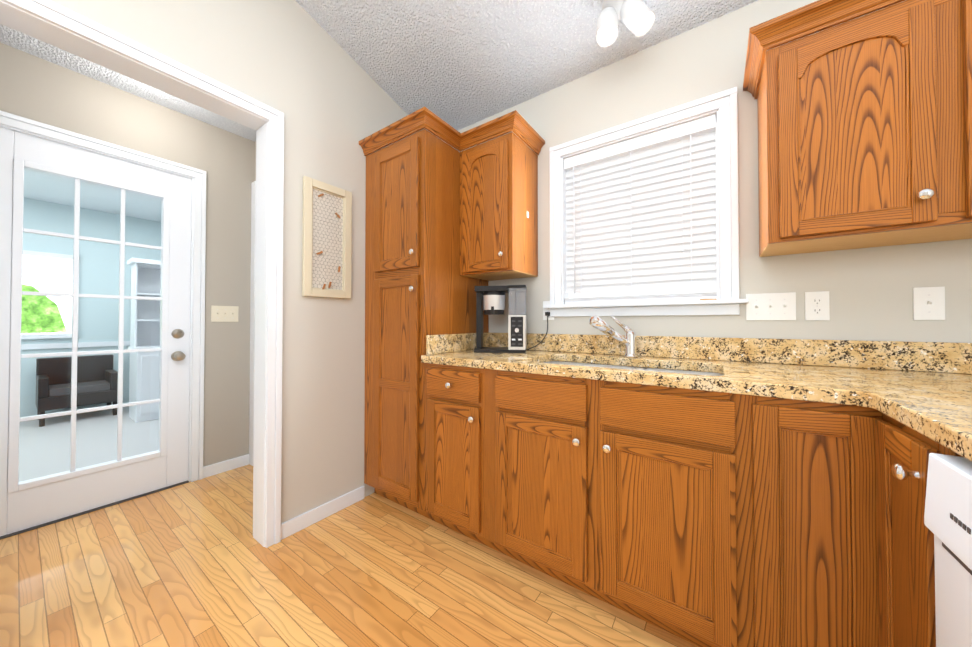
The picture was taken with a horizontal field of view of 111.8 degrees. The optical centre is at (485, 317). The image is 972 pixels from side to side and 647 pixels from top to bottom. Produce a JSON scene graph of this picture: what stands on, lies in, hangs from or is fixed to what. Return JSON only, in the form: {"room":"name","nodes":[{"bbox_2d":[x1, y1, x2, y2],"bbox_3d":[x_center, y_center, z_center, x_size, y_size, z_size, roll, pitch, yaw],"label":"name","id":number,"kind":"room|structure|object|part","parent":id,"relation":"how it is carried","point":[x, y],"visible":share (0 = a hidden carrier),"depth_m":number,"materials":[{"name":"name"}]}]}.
{"room":"kitchen","nodes":[
{"label":"kitchen","id":0,"kind":"room"},
{"bbox_2d":[0,43,254,466],"bbox_3d":[-2.276,-0.136,2.002,0.125,2.500,1.750,-1,-1,35],"label":"wall","id":1,"kind":"structure","parent":0,"point":[34,88],"depth_m":2.34,"materials":[{"name":"beige paint"}]},
{"bbox_2d":[0,127,191,536],"bbox_3d":[-2.257,0.070,1.923,0.120,2.070,0.810,-1,-1,35],"label":"door","id":2,"kind":"structure","parent":1,"relation":"in","point":[33,502],"depth_m":1.90,"materials":[{"name":"white wood"}]},
{"label":"glass","id":3,"kind":"part","parent":2,"relation":"part of","materials":[{"name":"clear glass"}]},
{"bbox_2d":[0,110,255,539],"bbox_3d":[-2.187,0.030,2.063,0.200,2.170,1.244,-1,-1,35],"label":"door frame","id":4,"kind":"structure","parent":1,"relation":"attached to","point":[10,121],"depth_m":2.26,"materials":[{"name":"white wood"}]},
{"bbox_2d":[211,305,238,321],"bbox_3d":[-1.905,-0.030,2.407,0.018,0.116,0.162,-1,-1,35],"label":"light switch","id":5,"kind":"object","parent":1,"relation":"attached to","point":[224,313],"visible":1,"depth_m":2.40,"materials":[{"name":"beige plastic"}]},
{"bbox_2d":[51,0,420,522],"bbox_3d":[-1.950,-1.005,0.474,0.125,4.200,5.200,-1,-1,35],"label":"wall","id":6,"kind":"structure","parent":0,"point":[314,82],"depth_m":1.76,"materials":[{"name":"grey paint"}]},
{"bbox_2d":[0,0,283,547],"bbox_3d":[-1.346,0.034,1.324,0.171,2.143,0.905,-1,-1,35],"label":"door frame","id":7,"kind":"structure","parent":6,"relation":"attached to","point":[50,22],"depth_m":1.60,"materials":[{"name":"white wood"}]},
{"bbox_2d":[281,486,364,539],"bbox_3d":[-0.893,1.073,1.838,0.013,0.078,0.484,-1,-1,35],"label":"baseboard","id":8,"kind":"structure","parent":6,"relation":"attached to","point":[306,519],"depth_m":1.79,"materials":[{"name":"white wood"}]},
{"bbox_2d":[302,176,351,298],"bbox_3d":[-0.888,-0.434,1.856,0.021,0.637,0.276,-1,-1,35],"label":"frame","id":9,"kind":"object","parent":6,"relation":"attached to","point":[327,242],"visible":1,"depth_m":1.85,"materials":[{"name":"beige wood"}]},
{"bbox_2d":[255,141,255,180],"bbox_3d":[-1.405,-0.131,2.354,1.150,2.500,0.125,-1,-1,35],"label":"wall","id":10,"kind":"structure","parent":0,"point":[255,160],"depth_m":2.57,"materials":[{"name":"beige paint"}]},
{"bbox_2d":[246,454,248,464],"bbox_3d":[-1.405,1.079,2.247,1.005,0.078,0.025,-1,-1,35],"label":"baseboard","id":11,"kind":"structure","parent":10,"relation":"attached to","point":[247,456],"depth_m":2.51,"materials":[{"name":"white wood"}]},
{"bbox_2d":[0,406,697,646],"bbox_3d":[-1.891,1.124,0.771,8.800,0.050,5.800,-1,-1,35],"label":"floor","id":12,"kind":"structure","parent":0,"point":[193,564],"depth_m":1.38,"materials":[{"name":"brown wood"}]},
{"bbox_2d":[36,354,117,426],"bbox_3d":[-4.698,0.797,3.794,0.560,0.680,0.570,-1,-1,35],"label":"settee","id":13,"kind":"object","parent":12,"relation":"on","point":[85,364],"depth_m":3.75,"materials":[{"name":"black fabric"}]},
{"bbox_2d":[127,258,160,422],"bbox_3d":[-3.803,0.238,3.877,0.440,1.800,0.540,-1,-1,35],"label":"hutch","id":14,"kind":"object","parent":12,"relation":"on","point":[145,280],"depth_m":3.71,"materials":[{"name":"white wood"}]},
{"bbox_2d":[359,107,544,520],"bbox_3d":[-0.211,0.013,2.011,0.942,2.203,0.660,-1,-1,35],"label":"tall cabinet","id":15,"kind":"object","parent":12,"relation":"on","point":[418,288],"visible":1,"depth_m":1.87,"materials":[{"name":"brown wood"}]},
{"bbox_3d":[-0.210,-1.052,2.026,0.942,0.072,0.657,-1,-1,35],"label":"crown","id":16,"kind":"part","parent":15,"relation":"part of","materials":[{"name":"brown wood"}]},
{"bbox_2d":[424,363,499,551],"bbox_3d":[0.034,0.674,1.850,0.476,0.876,0.627,-1,-1,35],"label":"base cabinet","id":17,"kind":"object","parent":12,"relation":"on","point":[462,404],"depth_m":1.58,"materials":[{"name":"brown wood"}]},
{"bbox_2d":[500,361,727,646],"bbox_3d":[0.550,0.670,1.490,1.011,0.876,0.627,-1,-1,35],"label":"base cabinet","id":18,"kind":"object","parent":12,"relation":"on","point":[699,518],"depth_m":1.17,"materials":[{"name":"brown wood"}]},
{"bbox_2d":[421,315,971,407],"bbox_3d":[0.761,0.215,1.325,2.276,0.466,0.668,-1,-1,35],"label":"countertop","id":19,"kind":"structure","parent":18,"relation":"on","point":[924,388],"depth_m":1.30,"materials":[{"name":"stone"}]},
{"bbox_2d":[474,285,547,352],"bbox_3d":[0.155,0.006,1.954,0.427,0.385,0.188,0,-1,9],"label":"coffee maker","id":20,"kind":"object","parent":19,"relation":"on","point":[490,300],"visible":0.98,"depth_m":1.91,"materials":[{"name":"black plastic"}]},
{"bbox_3d":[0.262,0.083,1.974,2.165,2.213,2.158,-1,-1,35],"label":"cord","id":21,"kind":"part","parent":20,"relation":"part of","materials":[{"name":"black plastic"}]},
{"bbox_2d":[589,315,637,357],"bbox_3d":[0.627,0.090,1.613,0.181,0.210,0.253,-1,-1,35],"label":"faucet","id":22,"kind":"object","parent":19,"relation":"on","point":[629,340],"depth_m":1.63,"materials":[{"name":"silver metal"}]},
{"bbox_2d":[545,361,722,375],"bbox_3d":[0.565,0.342,1.431,0.824,0.215,0.454,-1,-1,35],"label":"sink","id":23,"kind":"object","parent":19,"relation":"in","point":[658,368],"depth_m":1.53,"materials":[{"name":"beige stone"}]},
{"bbox_2d":[724,393,855,646],"bbox_3d":[1.019,0.665,1.124,0.307,0.876,0.689,-1,-1,35],"label":"base cabinet","id":24,"kind":"object","parent":12,"relation":"on","point":[790,550],"depth_m":0.91,"materials":[{"name":"brown wood"}]},
{"bbox_2d":[852,405,927,646],"bbox_3d":[1.150,0.658,0.536,0.700,0.876,0.289,-1,-1,35],"label":"base cabinet","id":25,"kind":"object","parent":12,"relation":"on","point":[888,455],"depth_m":0.76,"materials":[{"name":"brown wood"}]},
{"bbox_2d":[924,436,962,646],"bbox_3d":[0.917,0.653,0.168,0.660,0.876,0.652,-1,-1,35],"label":"base cabinet","id":26,"kind":"object","parent":12,"relation":"on","point":[930,446],"depth_m":0.62,"materials":[{"name":"brown wood"}]},
{"bbox_2d":[869,387,971,460],"bbox_3d":[0.929,0.196,0.178,0.686,0.038,1.080,-1,-1,35],"label":"countertop","id":27,"kind":"structure","parent":26,"relation":"on","point":[944,418],"depth_m":0.66,"materials":[{"name":"stone"}]},
{"bbox_2d":[924,453,971,646],"bbox_3d":[0.889,0.658,0.174,0.633,0.841,0.592,-1,-1,35],"label":"dishwasher","id":28,"kind":"object","parent":12,"relation":"on","point":[948,514],"visible":0.98,"depth_m":0.54,"materials":[{"name":"white enameled metal"},{"name":"black plastic"}]},
{"bbox_2d":[0,0,757,141],"bbox_3d":[-0.649,-2.161,-0.421,5.600,1.544,5.450,-1,-1,35],"label":"ceiling","id":29,"kind":"structure","parent":0,"point":[457,65],"depth_m":1.81,"materials":[{"name":"white paint"}]},
{"bbox_2d":[596,0,654,46],"bbox_3d":[0.630,-1.372,1.492,0.245,0.224,0.181,-1,-1,35],"label":"spotlight fixture","id":30,"kind":"object","parent":29,"relation":"attached to","point":[637,17],"visible":1,"depth_m":1.48,"materials":[{"name":"white"}]},
{"bbox_2d":[450,0,971,342],"bbox_3d":[1.348,-0.493,1.410,4.450,3.200,0.125,-1,-1,35],"label":"wall","id":31,"kind":"structure","parent":0,"point":[870,289],"depth_m":1.48,"materials":[{"name":"grey paint"}]},
{"bbox_2d":[460,132,537,280],"bbox_3d":[0.067,-0.637,2.005,0.371,0.758,0.364,-1,-1,35],"label":"upper cabinet","id":32,"kind":"object","parent":31,"relation":"attached to","point":[498,208],"visible":1,"depth_m":1.89,"materials":[{"name":"brown wood"}]},
{"bbox_2d":[543,301,553,319],"bbox_3d":[0.374,-0.046,1.991,0.070,0.116,0.028,-1,-1,35],"label":"outlet","id":33,"kind":"object","parent":31,"relation":"attached to","point":[546,312],"visible":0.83,"depth_m":2.00,"materials":[{"name":"white plastic"}]},
{"bbox_2d":[543,87,748,316],"bbox_3d":[0.778,-0.522,1.760,0.965,1.023,0.154,-1,-1,35],"label":"kitchen window","id":34,"kind":"structure","parent":31,"relation":"in","point":[644,216],"depth_m":1.71,"materials":[{"name":"white plastic"}]},
{"label":"glass","id":35,"kind":"part","parent":34,"relation":"part of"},
{"bbox_2d":[746,292,795,319],"bbox_3d":[1.216,-0.048,1.408,0.162,0.116,0.018,-1,-1,35],"label":"light switch","id":36,"kind":"object","parent":31,"relation":"attached to","point":[772,306],"visible":1,"depth_m":1.41,"materials":[{"name":"white plastic"}]},
{"bbox_2d":[805,291,829,319],"bbox_3d":[1.337,-0.048,1.329,0.070,0.116,0.008,-1,-1,35],"label":"outlet","id":37,"kind":"object","parent":31,"relation":"attached to","point":[817,306],"visible":1,"depth_m":1.33,"materials":[{"name":"white plastic"}]},
{"bbox_2d":[743,0,971,256],"bbox_3d":[1.403,-0.655,1.071,0.870,0.770,0.364,-1,-1,35],"label":"upper cabinet","id":38,"kind":"object","parent":31,"relation":"attached to","point":[865,131],"visible":1,"depth_m":1.05,"materials":[{"name":"brown wood"}]},
{"bbox_3d":[1.403,-1.004,1.077,0.870,0.072,0.362,-1,-1,35],"label":"crown","id":39,"kind":"part","parent":38,"relation":"part of","materials":[{"name":"brown wood"}]},
{"bbox_2d":[913,287,944,319],"bbox_3d":[1.567,-0.051,1.163,0.070,0.116,0.018,-1,-1,35],"label":"light switch","id":40,"kind":"object","parent":31,"relation":"attached to","point":[928,303],"visible":1,"depth_m":1.17,"materials":[{"name":"white plastic"}]},
{"label":"outside","id":41,"kind":"structure","parent":0,"visible":0},
{"bbox_2d":[20,197,160,416],"bbox_3d":[-5.062,-0.110,3.981,0.140,2.500,4.400,-1,-1,35],"label":"wall","id":42,"kind":"structure","parent":41,"point":[90,329],"depth_m":4.02,"materials":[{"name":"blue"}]},
{"bbox_2d":[24,169,161,221],"bbox_3d":[-3.676,-1.378,3.028,3.325,0.190,4.200,-1,-1,35],"label":"ceiling","id":43,"kind":"structure","parent":41,"point":[47,195],"depth_m":3.69,"materials":[{"name":"white"}]},
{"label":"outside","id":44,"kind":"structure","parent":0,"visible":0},
{"bbox_2d":[21,284,66,332],"bbox_3d":[-5.420,-0.240,3.409,0.001,0.815,1.350,-1,-1,35],"label":"tree","id":45,"kind":"object","parent":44,"point":[40,309],"depth_m":3.79,"materials":[{"name":"green plant"}]}
]}

